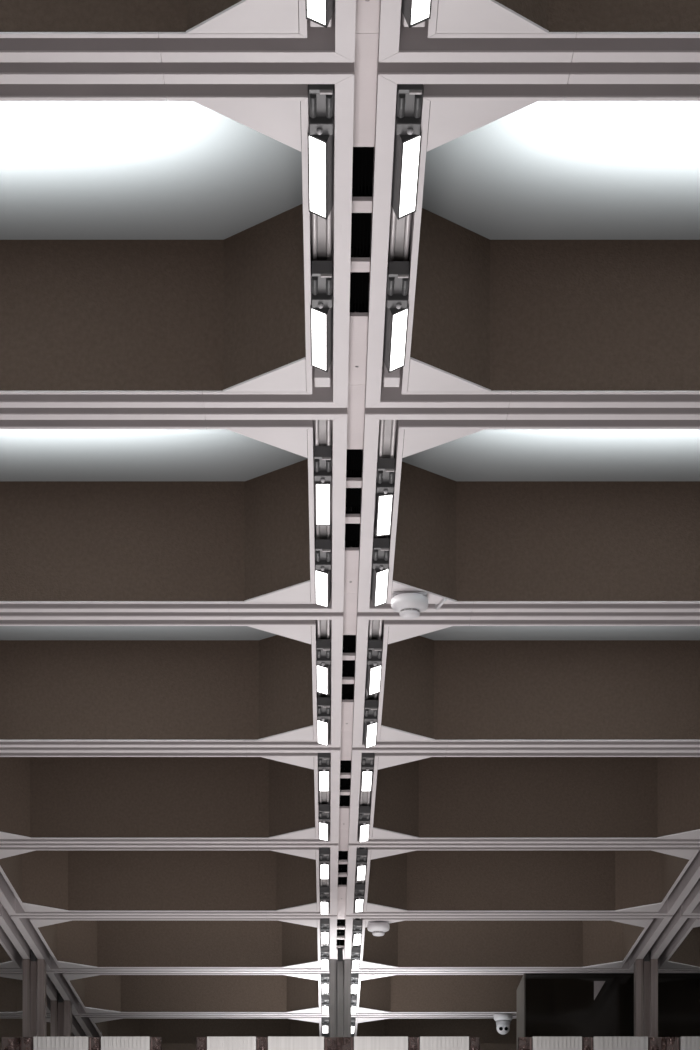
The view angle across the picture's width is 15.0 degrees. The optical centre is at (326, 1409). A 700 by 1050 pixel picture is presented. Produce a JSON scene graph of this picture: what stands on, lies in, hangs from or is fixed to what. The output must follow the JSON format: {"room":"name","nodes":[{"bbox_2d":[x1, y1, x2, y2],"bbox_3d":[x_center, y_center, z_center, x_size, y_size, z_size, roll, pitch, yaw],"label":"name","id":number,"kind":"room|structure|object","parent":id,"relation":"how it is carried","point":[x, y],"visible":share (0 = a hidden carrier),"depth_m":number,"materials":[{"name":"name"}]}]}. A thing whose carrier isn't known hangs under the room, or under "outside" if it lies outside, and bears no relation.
{"room":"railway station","nodes":[
{"label":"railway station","id":0,"kind":"room"},
{"bbox_2d":[2,1037,32,1049],"bbox_3d":[-2.344,-0.613,20.149,0.242,4.426,0.087,0,0,0],"label":"post","id":1,"kind":"object","parent":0,"point":[8,1043],"visible":1,"depth_m":20.11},
{"bbox_2d":[23,950,45,1036],"bbox_3d":[-2.342,-1.044,21.296,0.175,5.289,0.162,0,0,0],"label":"column","id":2,"kind":"structure","parent":0,"point":[34,969],"depth_m":21.21,"materials":[{"name":"brown metal"}]},
{"bbox_2d":[33,1037,88,1049],"bbox_3d":[-2.013,-0.612,20.140,0.412,4.424,0.076,0,0,0],"label":"panel","id":3,"kind":"object","parent":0,"point":[39,1043],"visible":1,"depth_m":20.10,"materials":[{"name":"metal"}]},
{"bbox_2d":[51,992,71,1036],"bbox_3d":[-2.342,-1.044,23.445,0.175,5.289,0.162,0,0,0],"label":"column","id":4,"kind":"structure","parent":0,"point":[61,1010],"depth_m":23.36,"materials":[{"name":"brown metal"}]},
{"bbox_2d":[89,1037,100,1049],"bbox_3d":[-1.758,-0.613,20.153,0.091,4.426,0.080,0,0,0],"label":"post","id":5,"kind":"object","parent":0,"point":[94,1042],"visible":1,"depth_m":20.12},
{"bbox_2d":[101,1037,149,1049],"bbox_3d":[-1.526,-0.612,20.140,0.367,4.424,0.076,0,0,0],"label":"panel","id":6,"kind":"object","parent":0,"point":[107,1043],"visible":1,"depth_m":20.10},
{"bbox_2d":[150,1037,161,1049],"bbox_3d":[-1.297,-0.613,20.154,0.083,4.426,0.076,0,0,0],"label":"post","id":7,"kind":"object","parent":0,"point":[155,1042],"visible":1,"depth_m":20.12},
{"bbox_2d":[196,1037,206,1049],"bbox_3d":[-0.951,-0.613,20.155,0.079,4.426,0.075,0,0,0],"label":"post","id":8,"kind":"object","parent":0,"point":[201,1042],"visible":1,"depth_m":20.12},
{"bbox_2d":[207,1037,255,1049],"bbox_3d":[-0.722,-0.612,20.140,0.370,4.424,0.076,0,0,0],"label":"panel","id":9,"kind":"object","parent":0,"point":[213,1043],"visible":1,"depth_m":20.10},
{"bbox_2d":[0,1043,516,1049],"bbox_3d":[0.090,-0.999,26.172,12.780,5.198,0.144,0,0,0],"label":"wall","id":10,"kind":"structure","parent":0,"point":[165,1046],"depth_m":26.10,"materials":[{"name":"brown paint"}]},
{"bbox_2d":[257,1037,267,1049],"bbox_3d":[-0.491,-0.613,20.154,0.083,4.426,0.076,0,0,0],"label":"post","id":11,"kind":"object","parent":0,"point":[262,1042],"visible":1,"depth_m":20.12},
{"bbox_2d":[268,1037,323,1049],"bbox_3d":[-0.234,-0.612,20.140,0.424,4.424,0.076,0,0,0],"label":"panel","id":12,"kind":"object","parent":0,"point":[274,1043],"visible":1,"depth_m":20.10,"materials":[{"name":"metal"}]},
{"bbox_2d":[324,1037,353,1049],"bbox_3d":[0.091,-0.613,20.151,0.224,4.426,0.084,0,0,0],"label":"post","id":13,"kind":"object","parent":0,"point":[330,1043],"visible":1,"depth_m":20.11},
{"bbox_2d":[329,948,350,1036],"bbox_3d":[0.106,-1.044,21.303,0.175,5.289,0.162,0,0,0],"label":"column","id":14,"kind":"structure","parent":0,"point":[340,969],"depth_m":21.22,"materials":[{"name":"metal"}]},
{"bbox_2d":[314,187,372,944],"bbox_3d":[0.090,-4.243,15.196,12.780,0.155,23.191,0,0,0],"label":"ceiling","id":15,"kind":"structure","parent":0,"point":[356,188],"depth_m":11.79,"materials":[{"name":"grey concrete"}]},
{"bbox_2d":[0,904,30,970],"bbox_3d":[-3.566,-3.879,20.599,2.384,0.558,2.384,0,0,0],"label":"coffer","id":16,"kind":"object","parent":15,"relation":"attached to","point":[14,948],"visible":0.74,"depth_m":20.88,"materials":[{"name":"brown paint"}]},
{"bbox_2d":[0,971,57,1014],"bbox_3d":[-3.566,-3.879,23.047,2.384,0.558,2.384,0,0,0],"label":"coffer","id":17,"kind":"object","parent":15,"relation":"attached to","point":[11,982],"visible":0.41,"depth_m":24.09,"materials":[{"name":"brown paint"}]},
{"bbox_2d":[0,1014,86,1042],"bbox_3d":[-3.566,-3.879,25.495,2.384,0.558,2.384,0,0,0],"label":"coffer","id":18,"kind":"object","parent":15,"relation":"attached to","point":[10,1025],"visible":0.19,"depth_m":26.54,"materials":[{"name":"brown paint"}]},
{"bbox_2d":[0,804,338,914],"bbox_3d":[-1.118,-3.879,18.151,2.384,0.558,2.384,0,0,0],"label":"coffer","id":19,"kind":"object","parent":15,"relation":"attached to","point":[36,878],"visible":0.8,"depth_m":19.20,"materials":[{"name":"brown paint"}]},
{"bbox_2d":[319,848,329,878],"bbox_3d":[-0.016,-3.626,17.667,0.071,0.070,0.716,0,0,0],"label":"floodlight","id":20,"kind":"object","parent":19,"relation":"attached to","point":[324,853],"visible":1,"depth_m":17.50,"materials":[{"name":"grey"}]},
{"bbox_2d":[320,887,329,914],"bbox_3d":[-0.016,-3.622,18.938,0.071,0.070,0.716,0,0,0],"label":"floodlight","id":21,"kind":"object","parent":19,"relation":"attached to","point":[324,891],"visible":1,"depth_m":18.77,"materials":[{"name":"grey"}]},
{"bbox_2d":[0,747,340,842],"bbox_3d":[-1.118,-3.879,15.703,2.384,0.558,2.384,0,0,0],"label":"coffer","id":22,"kind":"object","parent":15,"relation":"attached to","point":[48,794],"visible":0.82,"depth_m":16.75,"materials":[{"name":"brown paint"}]},
{"bbox_2d":[318,753,329,791],"bbox_3d":[-0.016,-3.626,15.107,0.071,0.070,0.716,0,0,0],"label":"floodlight","id":23,"kind":"object","parent":22,"relation":"attached to","point":[323,758],"visible":0.94,"depth_m":14.98,"materials":[{"name":"grey"}]},
{"bbox_2d":[318,804,329,840],"bbox_3d":[-0.016,-3.616,16.382,0.071,0.071,0.716,0,0,0],"label":"floodlight","id":24,"kind":"object","parent":22,"relation":"attached to","point":[323,809],"visible":1,"depth_m":16.23,"materials":[{"name":"grey"}]},
{"bbox_2d":[0,525,342,746],"bbox_3d":[-1.118,-3.879,13.255,2.384,0.558,2.384,0,0,0],"label":"coffer","id":25,"kind":"object","parent":15,"relation":"attached to","point":[68,679],"visible":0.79,"depth_m":14.30,"materials":[{"name":"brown paint"}]},
{"bbox_2d":[316,639,330,694],"bbox_3d":[-0.017,-3.612,12.940,0.072,0.074,0.716,0,0,0],"label":"floodlight","id":26,"kind":"object","parent":25,"relation":"attached to","point":[323,646],"visible":1,"depth_m":12.81,"materials":[{"name":"grey"}]},
{"bbox_2d":[317,620,329,696],"bbox_3d":[-0.016,-3.693,13.255,0.058,0.060,2.250,0,0,0],"label":"track","id":27,"kind":"object","parent":25,"relation":"attached to","point":[323,625],"visible":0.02,"depth_m":12.52,"materials":[{"name":"metal"}]},
{"bbox_2d":[317,697,330,745],"bbox_3d":[-0.017,-3.612,13.963,0.072,0.074,0.716,0,0,0],"label":"floodlight","id":28,"kind":"object","parent":25,"relation":"attached to","point":[323,703],"visible":1,"depth_m":13.82,"materials":[{"name":"grey"}]},
{"bbox_2d":[0,408,346,611],"bbox_3d":[-1.118,-3.879,10.807,2.384,0.558,2.384,0,0,0],"label":"coffer","id":29,"kind":"object","parent":15,"relation":"attached to","point":[102,509],"visible":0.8,"depth_m":11.82,"materials":[{"name":"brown paint"}]},
{"bbox_2d":[313,446,331,525],"bbox_3d":[-0.016,-3.626,10.456,0.071,0.070,0.716,0,0,0],"label":"floodlight","id":30,"kind":"object","parent":29,"relation":"attached to","point":[322,455],"visible":1,"depth_m":10.32,"materials":[{"name":"grey"}]},
{"bbox_2d":[315,420,330,538],"bbox_3d":[-0.016,-3.693,10.807,0.058,0.060,2.250,0,0,0],"label":"track","id":31,"kind":"object","parent":29,"relation":"attached to","point":[322,427],"visible":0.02,"depth_m":10.04,"materials":[{"name":"grey metal"}]},
{"bbox_2d":[315,539,331,607],"bbox_3d":[-0.017,-3.612,11.493,0.072,0.074,0.716,0,0,0],"label":"floodlight","id":32,"kind":"object","parent":29,"relation":"attached to","point":[323,547],"visible":1,"depth_m":11.37,"materials":[{"name":"grey"}]},
{"bbox_2d":[11,876,336,970],"bbox_3d":[-1.118,-3.879,20.599,2.384,0.558,2.384,0,0,0],"label":"coffer","id":33,"kind":"object","parent":15,"relation":"attached to","point":[65,942],"visible":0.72,"depth_m":21.65,"materials":[{"name":"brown paint"}]},
{"bbox_2d":[320,947,328,969],"bbox_3d":[-0.016,-3.626,21.368,0.071,0.070,0.716,0,0,0],"label":"floodlight","id":34,"kind":"object","parent":33,"relation":"attached to","point":[324,951],"visible":1,"depth_m":21.20,"materials":[{"name":"grey"}]},
{"bbox_2d":[320,918,329,943],"bbox_3d":[-0.016,-3.626,20.155,0.071,0.070,0.716,0,0,0],"label":"floodlight","id":35,"kind":"object","parent":33,"relation":"attached to","point":[324,922],"visible":1,"depth_m":19.96,"materials":[{"name":"grey"}]},
{"bbox_2d":[0,60,353,407],"bbox_3d":[-1.118,-3.879,8.359,2.384,0.558,2.384,0,0,0],"label":"coffer","id":36,"kind":"object","parent":15,"relation":"attached to","point":[156,242],"visible":0.84,"depth_m":9.20,"materials":[{"name":"grey paint"}]},
{"bbox_2d":[307,84,333,219],"bbox_3d":[-0.018,-3.603,7.605,0.074,0.078,0.716,0,0,0],"label":"floodlight","id":37,"kind":"object","parent":36,"relation":"attached to","point":[320,133],"visible":0.96,"depth_m":7.55,"materials":[{"name":"grey"}]},
{"bbox_2d":[310,261,332,371],"bbox_3d":[-0.018,-3.605,8.782,0.073,0.077,0.716,0,0,0],"label":"floodlight","id":38,"kind":"object","parent":36,"relation":"attached to","point":[321,308],"visible":1,"depth_m":8.69,"materials":[{"name":"grey"}]},
{"bbox_2d":[312,212,330,386],"bbox_3d":[-0.016,-3.670,8.359,0.058,0.107,2.250,0,0,0],"label":"track","id":39,"kind":"object","parent":36,"relation":"attached to","point":[321,378],"visible":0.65,"depth_m":8.38,"materials":[{"name":"metal"}]},
{"bbox_2d":[0,0,355,61],"bbox_3d":[-1.118,-3.879,5.911,2.384,0.558,2.384,0,0,0],"label":"coffer","id":40,"kind":"object","parent":15,"relation":"attached to","point":[30,30],"visible":1,"depth_m":6.96,"materials":[{"name":"paint"}]},
{"bbox_2d":[305,0,334,27],"bbox_3d":[-0.018,-3.603,6.500,0.074,0.078,0.716,0,0,0],"label":"floodlight","id":41,"kind":"object","parent":40,"relation":"attached to","point":[320,12],"visible":1,"depth_m":6.80,"materials":[{"name":"grey"}]},
{"bbox_2d":[46,947,328,1014],"bbox_3d":[-1.118,-3.879,23.047,2.384,0.558,2.384,0,0,0],"label":"coffer","id":42,"kind":"object","parent":15,"relation":"attached to","point":[89,992],"visible":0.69,"depth_m":24.10,"materials":[{"name":"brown paint"}]},
{"bbox_2d":[321,973,328,992],"bbox_3d":[-0.016,-3.626,22.585,0.071,0.070,0.716,0,0,0],"label":"floodlight","id":43,"kind":"object","parent":42,"relation":"attached to","point":[324,976],"visible":0.86,"depth_m":22.41,"materials":[{"name":"grey"}]},
{"bbox_2d":[321,995,328,1013],"bbox_3d":[-0.016,-3.626,23.816,0.071,0.070,0.716,0,0,0],"label":"floodlight","id":44,"kind":"object","parent":42,"relation":"attached to","point":[324,998],"visible":0.97,"depth_m":23.62,"materials":[{"name":"grey"}]},
{"bbox_2d":[74,1014,328,1042],"bbox_3d":[-1.118,-3.879,25.495,2.384,0.558,2.384,0,0,0],"label":"coffer","id":45,"kind":"object","parent":15,"relation":"attached to","point":[172,1028],"visible":0.35,"depth_m":26.54,"materials":[{"name":"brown paint"}]},
{"bbox_2d":[336,903,345,959],"bbox_3d":[0.106,-3.929,20.599,0.067,0.476,2.447,0,0,0],"label":"spine cover","id":46,"kind":"object","parent":15,"relation":"attached to","point":[341,907],"visible":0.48,"depth_m":20.40,"materials":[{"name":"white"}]},
{"bbox_2d":[337,830,348,902],"bbox_3d":[0.106,-3.929,18.151,0.067,0.476,2.447,0,0,0],"label":"spine cover","id":47,"kind":"object","parent":15,"relation":"attached to","point":[343,834],"visible":0.65,"depth_m":18.05,"materials":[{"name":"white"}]},
{"bbox_2d":[338,870,346,883],"bbox_3d":[0.106,-3.728,18.599,0.067,0.032,0.348,0,0,0],"label":"grille","id":48,"kind":"object","parent":47,"relation":"attached to","point":[343,878],"depth_m":18.53,"materials":[{"name":"black"}]},
{"bbox_2d":[338,857,347,871],"bbox_3d":[0.106,-3.728,18.171,0.067,0.032,0.348,0,0,0],"label":"grille","id":49,"kind":"object","parent":47,"relation":"attached to","point":[340,865],"depth_m":18.16,"materials":[{"name":"black"}]},
{"bbox_2d":[339,699,352,829],"bbox_3d":[0.106,-3.929,15.703,0.067,0.476,2.447,0,0,0],"label":"spine cover","id":50,"kind":"object","parent":15,"relation":"attached to","point":[346,737],"visible":0.66,"depth_m":15.59,"materials":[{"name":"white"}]},
{"bbox_2d":[339,787,349,804],"bbox_3d":[0.106,-3.728,16.151,0.067,0.032,0.348,0,0,0],"label":"grille","id":51,"kind":"object","parent":50,"relation":"attached to","point":[344,797],"depth_m":16.17,"materials":[{"name":"black"}]},
{"bbox_2d":[340,770,350,788],"bbox_3d":[0.106,-3.728,15.723,0.067,0.032,0.348,0,0,0],"label":"grille","id":52,"kind":"object","parent":50,"relation":"attached to","point":[344,781],"depth_m":15.73,"materials":[{"name":"black"}]},
{"bbox_2d":[340,760,350,771],"bbox_3d":[0.106,-3.728,15.294,0.067,0.032,0.348,0,0,0],"label":"grille","id":53,"kind":"object","parent":50,"relation":"attached to","point":[345,764],"depth_m":15.35,"materials":[{"name":"black"}]},
{"bbox_2d":[341,507,357,731],"bbox_3d":[0.106,-3.929,13.255,0.067,0.476,2.447,0,0,0],"label":"spine cover","id":54,"kind":"object","parent":15,"relation":"attached to","point":[350,599],"visible":0.7,"depth_m":13.10,"materials":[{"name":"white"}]},
{"bbox_2d":[342,674,353,698],"bbox_3d":[0.106,-3.728,13.703,0.067,0.032,0.348,0,0,0],"label":"grille","id":55,"kind":"object","parent":54,"relation":"attached to","point":[347,687],"depth_m":13.72,"materials":[{"name":"black"}]},
{"bbox_2d":[342,650,354,675],"bbox_3d":[0.106,-3.728,13.275,0.067,0.032,0.348,0,0,0],"label":"grille","id":56,"kind":"object","parent":54,"relation":"attached to","point":[348,664],"depth_m":13.29,"materials":[{"name":"black"}]},
{"bbox_2d":[343,635,355,651],"bbox_3d":[0.106,-3.728,12.846,0.067,0.032,0.348,0,0,0],"label":"grille","id":57,"kind":"object","parent":54,"relation":"attached to","point":[348,640],"depth_m":12.91,"materials":[{"name":"black"}]},
{"bbox_2d":[344,304,365,592],"bbox_3d":[0.106,-3.929,10.806,0.067,0.476,2.447,0,0,0],"label":"spine cover","id":58,"kind":"object","parent":15,"relation":"attached to","point":[356,393],"visible":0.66,"depth_m":10.60,"materials":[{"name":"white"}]},
{"bbox_2d":[345,512,359,545],"bbox_3d":[0.106,-3.728,11.255,0.067,0.032,0.348,0,0,0],"label":"grille","id":59,"kind":"object","parent":58,"relation":"attached to","point":[352,528],"depth_m":11.29,"materials":[{"name":"black"}]},
{"bbox_2d":[346,475,361,512],"bbox_3d":[0.106,-3.728,10.827,0.067,0.032,0.348,0,0,0],"label":"grille","id":60,"kind":"object","parent":58,"relation":"attached to","point":[353,492],"depth_m":10.84,"materials":[{"name":"black"}]},
{"bbox_2d":[346,449,362,476],"bbox_3d":[0.106,-3.728,10.398,0.067,0.032,0.348,0,0,0],"label":"grille","id":61,"kind":"object","parent":58,"relation":"attached to","point":[354,456],"depth_m":10.44,"materials":[{"name":"black"}]},
{"bbox_2d":[348,33,378,384],"bbox_3d":[0.106,-3.929,8.358,0.067,0.476,2.447,0,0,0],"label":"spine cover","id":62,"kind":"object","parent":15,"relation":"attached to","point":[366,44],"visible":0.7,"depth_m":8.10,"materials":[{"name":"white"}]},
{"bbox_2d":[350,272,368,310],"bbox_3d":[0.106,-3.728,8.807,0.067,0.032,0.348,0,0,0],"label":"grille","id":63,"kind":"object","parent":62,"relation":"attached to","point":[359,281],"depth_m":8.84,"materials":[{"name":"black"}]},
{"bbox_2d":[351,213,371,255],"bbox_3d":[0.106,-3.728,8.379,0.067,0.032,0.348,0,0,0],"label":"grille","id":64,"kind":"object","parent":62,"relation":"attached to","point":[360,222],"depth_m":8.41,"materials":[{"name":"black"}]},
{"bbox_2d":[352,147,373,194],"bbox_3d":[0.106,-3.728,7.950,0.067,0.032,0.348,0,0,0],"label":"grille","id":65,"kind":"object","parent":62,"relation":"attached to","point":[363,157],"depth_m":7.98,"materials":[{"name":"black"}]},
{"bbox_2d":[355,0,379,32],"bbox_3d":[0.106,-3.929,5.910,0.067,0.476,2.447,0,0,0],"label":"spine cover","id":66,"kind":"object","parent":15,"relation":"attached to","point":[367,11],"visible":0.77,"depth_m":7.05,"materials":[{"name":"paint"}]},
{"bbox_2d":[351,994,516,1042],"bbox_3d":[1.330,-3.879,25.495,2.384,0.558,2.384,0,0,0],"label":"coffer","id":67,"kind":"object","parent":15,"relation":"attached to","point":[482,1026],"visible":0.25,"depth_m":26.54,"materials":[{"name":"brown paint"}]},
{"bbox_2d":[351,971,633,1014],"bbox_3d":[1.330,-3.879,23.047,2.384,0.558,2.384,0,0,0],"label":"coffer","id":68,"kind":"object","parent":15,"relation":"attached to","point":[378,992],"visible":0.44,"depth_m":24.10,"materials":[{"name":"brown paint"}]},
{"bbox_2d":[351,973,357,993],"bbox_3d":[0.228,-3.620,22.585,0.071,0.070,0.716,0,0,0],"label":"floodlight","id":69,"kind":"object","parent":68,"relation":"attached to","point":[354,976],"visible":0.73,"depth_m":22.42,"materials":[{"name":"grey"}]},
{"bbox_2d":[494,1013,512,1034],"bbox_3d":[1.604,-3.510,24.217,0.173,0.184,0.173,0,0,0],"label":"security camera","id":70,"kind":"object","parent":68,"relation":"attached to","point":[502,1020],"visible":1,"depth_m":24.16,"materials":[{"name":"white plastic"}]},
{"bbox_2d":[344,882,671,970],"bbox_3d":[1.330,-3.879,20.599,2.384,0.558,2.384,0,0,0],"label":"coffer","id":71,"kind":"object","parent":15,"relation":"attached to","point":[411,942],"visible":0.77,"depth_m":21.65,"materials":[{"name":"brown paint"}]},
{"bbox_2d":[351,947,359,970],"bbox_3d":[0.228,-3.620,21.368,0.071,0.070,0.716,0,0,0],"label":"floodlight","id":72,"kind":"object","parent":71,"relation":"attached to","point":[355,951],"visible":1,"depth_m":21.19,"materials":[{"name":"grey"}]},
{"bbox_2d":[352,920,361,945],"bbox_3d":[0.228,-3.620,20.198,0.071,0.070,0.716,0,0,0],"label":"floodlight","id":73,"kind":"object","parent":71,"relation":"attached to","point":[357,924],"visible":0.99,"depth_m":20.03,"materials":[{"name":"grey"}]},
{"bbox_2d":[367,921,389,935],"bbox_3d":[0.380,-3.550,19.627,0.166,0.101,0.166,0,0,0],"label":"smoke detector","id":74,"kind":"object","parent":71,"relation":"attached to","point":[378,928],"visible":1,"depth_m":19.58,"materials":[{"name":"white plastic"}]},
{"bbox_2d":[346,837,699,914],"bbox_3d":[1.330,-3.879,18.151,2.384,0.558,2.384,0,0,0],"label":"coffer","id":75,"kind":"object","parent":15,"relation":"attached to","point":[401,878],"visible":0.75,"depth_m":19.20,"materials":[{"name":"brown paint"}]},
{"bbox_2d":[354,884,364,912],"bbox_3d":[0.228,-3.622,18.841,0.071,0.070,0.716,0,0,0],"label":"floodlight","id":76,"kind":"object","parent":75,"relation":"attached to","point":[359,891],"visible":0.99,"depth_m":18.68,"materials":[{"name":"grey"}]},
{"bbox_2d":[356,849,366,880],"bbox_3d":[0.228,-3.622,17.689,0.071,0.070,0.716,0,0,0],"label":"floodlight","id":77,"kind":"object","parent":75,"relation":"attached to","point":[361,854],"visible":0.98,"depth_m":17.52,"materials":[{"name":"grey"}]},
{"bbox_2d":[349,698,699,842],"bbox_3d":[1.330,-3.879,15.703,2.384,0.558,2.384,0,0,0],"label":"coffer","id":78,"kind":"object","parent":15,"relation":"attached to","point":[418,794],"visible":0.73,"depth_m":16.75,"materials":[{"name":"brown paint"}]},
{"bbox_2d":[358,806,369,842],"bbox_3d":[0.228,-3.617,16.436,0.071,0.071,0.716,0,0,0],"label":"floodlight","id":79,"kind":"object","parent":78,"relation":"attached to","point":[364,811],"visible":1,"depth_m":16.30,"materials":[{"name":"grey"}]},
{"bbox_2d":[360,772,369,805],"bbox_3d":[0.228,-3.693,15.703,0.058,0.060,2.250,0,0,0],"label":"track","id":80,"kind":"object","parent":78,"relation":"attached to","point":[364,801],"visible":0.02,"depth_m":15.96,"materials":[{"name":"metal"}]},
{"bbox_2d":[361,753,373,791],"bbox_3d":[0.228,-3.626,15.107,0.071,0.070,0.716,0,0,0],"label":"floodlight","id":81,"kind":"object","parent":78,"relation":"attached to","point":[367,759],"visible":0.92,"depth_m":14.98,"materials":[{"name":"grey"}]},
{"bbox_2d":[352,597,699,746],"bbox_3d":[1.330,-3.879,13.255,2.384,0.558,2.384,0,0,0],"label":"coffer","id":82,"kind":"object","parent":15,"relation":"attached to","point":[449,679],"visible":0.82,"depth_m":14.30,"materials":[{"name":"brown paint"}]},
{"bbox_2d":[363,700,377,748],"bbox_3d":[0.229,-3.609,14.006,0.072,0.075,0.716,0,0,0],"label":"floodlight","id":83,"kind":"object","parent":82,"relation":"attached to","point":[370,706],"visible":1,"depth_m":13.88,"materials":[{"name":"grey"}]},
{"bbox_2d":[365,620,381,699],"bbox_3d":[0.228,-3.693,13.255,0.058,0.060,2.250,0,0,0],"label":"track","id":84,"kind":"object","parent":82,"relation":"attached to","point":[374,625],"visible":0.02,"depth_m":12.55,"materials":[{"name":"metal"}]},
{"bbox_2d":[366,640,381,694],"bbox_3d":[0.229,-3.609,12.940,0.072,0.075,0.716,0,0,0],"label":"floodlight","id":85,"kind":"object","parent":82,"relation":"attached to","point":[374,647],"visible":1,"depth_m":12.82,"materials":[{"name":"grey"}]},
{"bbox_2d":[358,388,699,611],"bbox_3d":[1.330,-3.879,10.807,2.384,0.558,2.384,0,0,0],"label":"coffer","id":86,"kind":"object","parent":15,"relation":"attached to","point":[494,509],"visible":0.71,"depth_m":11.84,"materials":[{"name":"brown paint"}]},
{"bbox_2d":[370,538,389,606],"bbox_3d":[0.229,-3.607,11.468,0.073,0.076,0.716,0,0,0],"label":"floodlight","id":87,"kind":"object","parent":86,"relation":"attached to","point":[381,546],"visible":1,"depth_m":11.36,"materials":[{"name":"grey"}]},
{"bbox_2d":[375,458,394,536],"bbox_3d":[0.228,-3.620,10.568,0.071,0.070,0.716,0,0,0],"label":"floodlight","id":88,"kind":"object","parent":86,"relation":"attached to","point":[385,474],"visible":1,"depth_m":10.44,"materials":[{"name":"grey"}]},
{"bbox_2d":[374,420,395,537],"bbox_3d":[0.228,-3.693,10.807,0.058,0.060,2.250,0,0,0],"label":"track","id":89,"kind":"object","parent":86,"relation":"attached to","point":[386,440],"visible":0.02,"depth_m":10.05,"materials":[{"name":"metal"}]},
{"bbox_2d":[391,592,427,618],"bbox_3d":[0.365,-3.550,11.743,0.166,0.101,0.166,0,0,0],"label":"smoke detector","id":90,"kind":"object","parent":86,"relation":"attached to","point":[409,605],"visible":1,"depth_m":11.70,"materials":[{"name":"grey plastic"}]},
{"bbox_2d":[365,40,699,407],"bbox_3d":[1.330,-3.879,8.359,2.384,0.558,2.384,0,0,0],"label":"coffer","id":91,"kind":"object","parent":15,"relation":"attached to","point":[554,247],"visible":0.85,"depth_m":9.21,"materials":[{"name":"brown paint"}]},
{"bbox_2d":[383,261,409,372],"bbox_3d":[0.229,-3.603,8.782,0.074,0.078,0.716,0,0,0],"label":"floodlight","id":92,"kind":"object","parent":91,"relation":"attached to","point":[398,272],"visible":1,"depth_m":8.69,"materials":[{"name":"grey"}]},
{"bbox_2d":[383,208,410,386],"bbox_3d":[0.228,-3.670,8.359,0.058,0.107,2.250,0,0,0],"label":"track","id":93,"kind":"object","parent":91,"relation":"attached to","point":[399,229],"visible":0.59,"depth_m":8.38,"materials":[{"name":"metal"}]},
{"bbox_2d":[391,84,422,219],"bbox_3d":[0.229,-3.603,7.605,0.074,0.078,0.716,0,0,0],"label":"floodlight","id":94,"kind":"object","parent":91,"relation":"attached to","point":[408,135],"visible":0.96,"depth_m":7.55,"materials":[{"name":"grey"}]},
{"bbox_2d":[379,0,699,61],"bbox_3d":[1.330,-3.879,5.911,2.384,0.558,2.384,0,0,0],"label":"coffer","id":95,"kind":"object","parent":15,"relation":"attached to","point":[455,30],"visible":0.98,"depth_m":6.96,"materials":[{"name":"grey paint"}]},
{"bbox_2d":[402,0,431,27],"bbox_3d":[0.229,-3.603,6.500,0.074,0.078,0.716,0,0,0],"label":"floodlight","id":96,"kind":"object","parent":95,"relation":"attached to","point":[415,12],"visible":1,"depth_m":6.80,"materials":[{"name":"grey"}]},
{"bbox_2d":[650,903,699,970],"bbox_3d":[3.778,-3.879,20.599,2.384,0.558,2.384,0,0,0],"label":"coffer","id":97,"kind":"object","parent":15,"relation":"attached to","point":[677,947],"visible":0.66,"depth_m":21.19,"materials":[{"name":"grey paint"}]},
{"bbox_2d":[682,878,699,914],"bbox_3d":[3.778,-3.879,18.151,2.384,0.558,2.384,0,0,0],"label":"coffer","id":98,"kind":"object","parent":15,"relation":"attached to","point":[691,904],"visible":0.92,"depth_m":18.97,"materials":[{"name":"grey paint"}]},
{"bbox_2d":[354,1037,407,1049],"bbox_3d":[0.408,-0.612,20.140,0.408,4.424,0.076,0,0,0],"label":"panel","id":99,"kind":"object","parent":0,"point":[360,1043],"visible":1,"depth_m":20.10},
{"bbox_2d":[408,1037,418,1049],"bbox_3d":[0.658,-0.613,20.154,0.083,4.426,0.076,0,0,0],"label":"post","id":100,"kind":"object","parent":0,"point":[413,1042],"visible":1,"depth_m":20.12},
{"bbox_2d":[420,1037,468,1049],"bbox_3d":[0.888,-0.612,20.140,0.370,4.424,0.076,0,0,0],"label":"panel","id":101,"kind":"object","parent":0,"point":[426,1043],"visible":1,"depth_m":20.10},
{"bbox_2d":[469,1037,479,1049],"bbox_3d":[1.117,-0.613,20.155,0.079,4.426,0.075,0,0,0],"label":"post","id":102,"kind":"object","parent":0,"point":[474,1042],"visible":1,"depth_m":20.12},
{"bbox_2d":[518,1037,531,1049],"bbox_3d":[1.503,-0.613,20.150,0.102,4.426,0.084,0,0,0],"label":"post","id":103,"kind":"object","parent":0,"point":[524,1043],"visible":1,"depth_m":20.11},
{"bbox_2d":[532,1037,581,1049],"bbox_3d":[1.743,-0.612,20.140,0.370,4.424,0.076,0,0,0],"label":"panel","id":104,"kind":"object","parent":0,"point":[538,1043],"visible":1,"depth_m":20.10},
{"bbox_2d":[582,1037,592,1049],"bbox_3d":[1.974,-0.613,20.154,0.083,4.426,0.076,0,0,0],"label":"post","id":105,"kind":"object","parent":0,"point":[587,1042],"visible":1,"depth_m":20.12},
{"bbox_2d":[517,973,699,1049],"bbox_3d":[3.335,-0.999,22.342,3.424,5.198,0.864,0,0,0],"label":"wall block","id":106,"kind":"object","parent":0,"point":[548,1004],"visible":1,"depth_m":21.91,"materials":[{"name":"black stone"}]},
{"bbox_2d":[593,1037,647,1049],"bbox_3d":[2.223,-0.612,20.140,0.408,4.424,0.076,0,0,0],"label":"panel","id":107,"kind":"object","parent":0,"point":[599,1043],"visible":1,"depth_m":20.10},
{"bbox_2d":[634,950,657,1036],"bbox_3d":[2.554,-1.044,21.296,0.175,5.289,0.162,0,0,0],"label":"column","id":108,"kind":"structure","parent":0,"point":[645,969],"depth_m":21.21,"materials":[{"name":"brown metal"}]},
{"bbox_2d":[648,1037,679,1049],"bbox_3d":[2.552,-0.613,20.149,0.242,4.426,0.087,0,0,0],"label":"post","id":109,"kind":"object","parent":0,"point":[654,1043],"visible":1,"depth_m":20.11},
{"bbox_2d":[680,1037,699,1049],"bbox_3d":[2.881,-0.612,20.140,0.408,4.424,0.076,0,0,0],"label":"panel","id":110,"kind":"object","parent":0,"point":[686,1043],"visible":1,"depth_m":20.10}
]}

